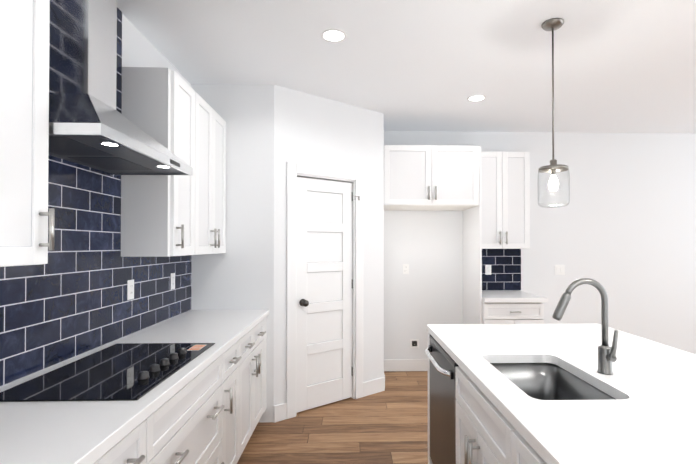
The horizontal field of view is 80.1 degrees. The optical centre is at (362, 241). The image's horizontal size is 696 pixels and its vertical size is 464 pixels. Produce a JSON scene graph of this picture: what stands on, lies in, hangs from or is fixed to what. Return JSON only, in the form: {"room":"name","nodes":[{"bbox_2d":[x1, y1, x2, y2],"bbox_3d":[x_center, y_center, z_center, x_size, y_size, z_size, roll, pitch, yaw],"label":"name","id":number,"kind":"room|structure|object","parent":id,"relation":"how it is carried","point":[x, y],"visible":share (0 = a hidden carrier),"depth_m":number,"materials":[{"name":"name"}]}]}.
{"room":"kitchen","nodes":[
{"label":"kitchen","id":0,"kind":"room"},
{"bbox_2d":[1,14,190,386],"bbox_3d":[-1.358,0.063,0.172,0.120,2.750,9.283,0,-1,-2],"label":"wall","id":1,"kind":"structure","parent":0,"point":[139,49],"depth_m":2.52,"materials":[{"name":"ceramic tile"},{"name":"grout"},{"name":"paint"}]},
{"bbox_2d":[0,0,54,266],"bbox_3d":[-1.184,-0.459,1.143,0.285,1.067,0.482,0,-1,-2],"label":"upper cabinet","id":2,"kind":"object","parent":1,"relation":"attached to","point":[24,95],"visible":1,"depth_m":1.26,"materials":[{"name":"white paint"}]},
{"bbox_2d":[0,8,191,386],"bbox_3d":[-1.313,-0.389,0.792,0.007,1.834,5.126,0,-1,-2],"label":"tile backsplash","id":3,"kind":"structure","parent":1,"relation":"attached to","point":[69,300],"depth_m":1.98,"materials":[{"name":"blue tile"}]},
{"bbox_2d":[127,279,133,299],"bbox_3d":[-1.355,0.283,2.416,0.008,0.115,0.070,0,-1,-2],"label":"outlet","id":4,"kind":"object","parent":3,"relation":"attached to","point":[130,289],"visible":1,"depth_m":2.40,"materials":[{"name":"white plastic"}]},
{"bbox_2d":[171,273,174,289],"bbox_3d":[-1.372,0.289,2.990,0.008,0.115,0.070,0,-1,-2],"label":"outlet","id":5,"kind":"object","parent":3,"relation":"attached to","point":[172,280],"visible":1,"depth_m":2.98,"materials":[{"name":"white plastic"}]},
{"bbox_2d":[49,0,192,175],"bbox_3d":[-1.117,-0.825,1.804,0.444,0.939,0.818,0,-1,-2],"label":"range hood","id":6,"kind":"object","parent":1,"relation":"attached to","point":[90,125],"visible":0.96,"depth_m":1.70,"materials":[{"name":"silver metal"}]},
{"bbox_2d":[121,67,225,256],"bbox_3d":[-1.214,-0.442,2.842,0.328,1.067,1.033,0,-1,-2],"label":"upper cabinet","id":7,"kind":"object","parent":1,"relation":"attached to","point":[175,113],"visible":0.96,"depth_m":2.37,"materials":[{"name":"white paint"}]},
{"bbox_2d":[191,84,273,421],"bbox_3d":[-1.061,0.095,3.413,0.670,2.750,0.108,0,-1,-2],"label":"wall","id":8,"kind":"structure","parent":0,"point":[238,274],"depth_m":3.37,"materials":[{"name":"white paint"}]},
{"bbox_2d":[273,85,383,421],"bbox_3d":[-0.288,0.099,3.783,1.198,2.750,0.105,0,-1,-38],"label":"wall","id":9,"kind":"structure","parent":0,"point":[310,129],"depth_m":3.78,"materials":[{"name":"white paint"}]},
{"bbox_2d":[286,162,362,418],"bbox_3d":[-0.315,0.407,3.678,0.806,2.130,0.019,0,-1,-38],"label":"door frame","id":10,"kind":"structure","parent":9,"relation":"attached to","point":[293,169],"depth_m":3.48,"materials":[{"name":"white paint"}]},
{"bbox_2d":[297,177,352,412],"bbox_3d":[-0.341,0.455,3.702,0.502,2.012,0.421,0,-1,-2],"label":"pantry door","id":11,"kind":"structure","parent":9,"relation":"in","point":[324,295],"depth_m":3.71,"materials":[{"name":"white paint"}]},
{"bbox_2d":[274,359,427,422],"bbox_3d":[2.602,1.409,4.119,6.693,0.135,1.347,0,-1,-2],"label":"baseboard","id":12,"kind":"structure","parent":9,"relation":"attached to","point":[371,387],"depth_m":4.08,"materials":[{"name":"white paint"}]},
{"bbox_2d":[237,371,427,463],"bbox_3d":[2.308,1.489,0.269,7.515,0.100,9.283,0,-1,-2],"label":"floor","id":13,"kind":"structure","parent":0,"point":[389,425],"depth_m":3.17,"materials":[{"name":"brown wood"}]},
{"bbox_2d":[96,453,111,463],"bbox_3d":[-1.007,1.007,0.837,0.604,0.876,0.569,0,-1,-2],"label":"base cabinet","id":14,"kind":"object","parent":13,"relation":"on","point":[107,460],"depth_m":1.16,"materials":[{"name":"white paint"}]},
{"bbox_2d":[112,413,155,463],"bbox_3d":[-1.018,1.011,1.190,0.604,0.876,0.396,0,-1,-2],"label":"base cabinet","id":15,"kind":"object","parent":13,"relation":"on","point":[140,448],"depth_m":1.34,"materials":[{"name":"white paint"}]},
{"bbox_2d":[156,353,227,463],"bbox_3d":[-1.036,1.016,1.778,0.604,0.876,0.948,0,-1,-2],"label":"base cabinet","id":16,"kind":"object","parent":13,"relation":"on","point":[207,406],"depth_m":1.86,"materials":[{"name":"white paint"}]},
{"bbox_2d":[0,309,267,463],"bbox_3d":[-1.003,0.551,1.061,0.627,0.040,4.586,0,-1,-2],"label":"countertop","id":17,"kind":"structure","parent":16,"relation":"on","point":[34,432],"depth_m":1.31,"materials":[{"name":"white stone"}]},
{"bbox_2d":[0,343,214,401],"bbox_3d":[-1.025,0.523,1.780,0.514,0.030,0.802,0,-1,-2],"label":"cooktop","id":18,"kind":"object","parent":17,"relation":"in","point":[125,371],"visible":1,"depth_m":1.64,"materials":[{"name":"black glass"}]},
{"bbox_2d":[228,337,243,463],"bbox_3d":[-1.054,1.022,2.376,0.604,0.876,0.418,0,-1,-2],"label":"base cabinet","id":19,"kind":"object","parent":13,"relation":"on","point":[236,354],"depth_m":2.47,"materials":[{"name":"white paint"}]},
{"bbox_2d":[244,317,266,448],"bbox_3d":[-1.070,1.027,2.902,0.604,0.876,0.893,0,-1,-2],"label":"base cabinet","id":20,"kind":"object","parent":13,"relation":"on","point":[255,345],"depth_m":2.92,"materials":[{"name":"white paint"}]},
{"bbox_2d":[425,335,457,463],"bbox_3d":[0.706,1.025,2.317,0.653,0.868,0.640,0,-1,-2],"label":"dishwasher","id":21,"kind":"object","parent":13,"relation":"on","point":[443,365],"visible":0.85,"depth_m":2.26,"materials":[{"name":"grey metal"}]},
{"bbox_2d":[428,331,550,463],"bbox_3d":[0.972,1.005,0.659,1.062,0.876,4.103,0,-1,-2],"label":"kitchen island","id":22,"kind":"object","parent":13,"relation":"on","point":[484,435],"depth_m":1.60,"materials":[{"name":"white paint"}]},
{"bbox_2d":[427,323,695,463],"bbox_3d":[1.058,0.548,0.680,1.150,0.040,4.130,0,-1,-2],"label":"island countertop","id":23,"kind":"structure","parent":22,"relation":"on","point":[651,419],"depth_m":1.47,"materials":[{"name":"white stone"}]},
{"bbox_2d":[490,363,615,399],"bbox_3d":[0.742,0.686,1.681,0.370,0.216,0.590,0,-1,-2],"label":"sink","id":24,"kind":"object","parent":23,"relation":"in","point":[545,381],"visible":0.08,"depth_m":1.97,"materials":[{"name":"silver metal"}]},
{"bbox_2d":[552,278,618,374],"bbox_3d":[0.898,0.344,1.667,0.246,0.387,0.104,0,-1,-2],"label":"faucet","id":25,"kind":"object","parent":23,"relation":"on","point":[606,355],"visible":1,"depth_m":1.68,"materials":[{"name":"silver metal"}]},
{"bbox_2d":[482,291,547,323],"bbox_3d":[1.505,1.022,4.402,0.630,0.915,0.706,0,-1,-2],"label":"base cabinet","id":26,"kind":"object","parent":13,"relation":"on","point":[510,307],"visible":0.35,"depth_m":4.10,"materials":[{"name":"white paint"}]},
{"bbox_2d":[117,0,695,133],"bbox_3d":[2.308,-1.361,0.297,7.515,0.100,9.283,0,-1,-2],"label":"ceiling","id":27,"kind":"structure","parent":0,"point":[624,66],"depth_m":2.88,"materials":[{"name":"white paint"}]},
{"bbox_2d":[321,29,346,42],"bbox_3d":[-0.181,-1.285,2.589,0.164,0.005,0.164,0,-1,-2],"label":"recessed light","id":28,"kind":"object","parent":27,"relation":"in","point":[333,35],"visible":1,"depth_m":2.58,"materials":[{"name":"white paint"}]},
{"bbox_2d":[467,95,485,101],"bbox_3d":[1.014,-1.274,3.688,0.164,0.005,0.164,0,-1,-2],"label":"recessed light","id":29,"kind":"object","parent":27,"relation":"in","point":[474,98],"visible":1,"depth_m":3.69,"materials":[{"name":"white paint"}]},
{"bbox_2d":[538,18,569,206],"bbox_3d":[1.125,-0.746,2.442,0.172,1.086,0.172,0,-1,-2],"label":"pendant light","id":30,"kind":"object","parent":27,"relation":"hanging from","point":[553,167],"visible":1,"depth_m":2.44,"materials":[{"name":"silver metal"}]},
{"bbox_2d":[384,131,695,358],"bbox_3d":[3.006,0.109,4.883,5.840,2.750,0.129,0,-1,-2],"label":"wall","id":31,"kind":"structure","parent":0,"point":[620,227],"depth_m":4.81,"materials":[{"name":"white paint"}]},
{"bbox_2d":[403,264,408,273],"bbox_3d":[0.493,0.320,4.736,0.070,0.115,0.008,0,-1,-2],"label":"outlet","id":32,"kind":"object","parent":31,"relation":"attached to","point":[405,268],"visible":1,"depth_m":4.73,"materials":[{"name":"white plastic"}]},
{"bbox_2d":[410,339,418,347],"bbox_3d":[0.593,1.170,4.726,0.100,0.100,0.017,0,-1,-2],"label":"outlet box","id":33,"kind":"object","parent":31,"relation":"attached to","point":[414,343],"visible":1,"depth_m":4.73,"materials":[{"name":"white plastic"}]},
{"bbox_2d":[384,145,481,323],"bbox_3d":[0.694,0.260,4.416,0.985,2.440,0.660,0,-1,-2],"label":"upper cabinet","id":34,"kind":"object","parent":31,"relation":"attached to","point":[430,178],"visible":0.98,"depth_m":4.15,"materials":[{"name":"white paint"}]},
{"bbox_2d":[482,249,520,290],"bbox_3d":[1.510,0.325,4.767,0.638,0.484,0.008,0,-1,-2],"label":"tile backsplash","id":35,"kind":"structure","parent":31,"relation":"attached to","point":[505,264],"depth_m":4.77,"materials":[{"name":"blue tile"}]},
{"bbox_2d":[485,265,490,274],"bbox_3d":[1.445,0.327,4.757,0.070,0.115,0.008,0,-1,-2],"label":"outlet","id":36,"kind":"object","parent":35,"relation":"attached to","point":[487,269],"visible":1,"depth_m":4.75,"materials":[{"name":"white plastic"}]},
{"bbox_2d":[481,152,529,248],"bbox_3d":[1.487,-0.439,4.575,0.605,1.040,0.402,0,-1,-2],"label":"upper cabinet","id":37,"kind":"object","parent":31,"relation":"attached to","point":[505,200],"visible":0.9,"depth_m":4.43,"materials":[{"name":"white paint"}]},
{"bbox_2d":[555,265,564,274],"bbox_3d":[2.283,0.330,4.790,0.115,0.115,0.008,0,-1,-2],"label":"double light switch","id":38,"kind":"object","parent":31,"relation":"attached to","point":[559,269],"visible":1,"depth_m":4.79,"materials":[{"name":"white plastic"}]}
]}

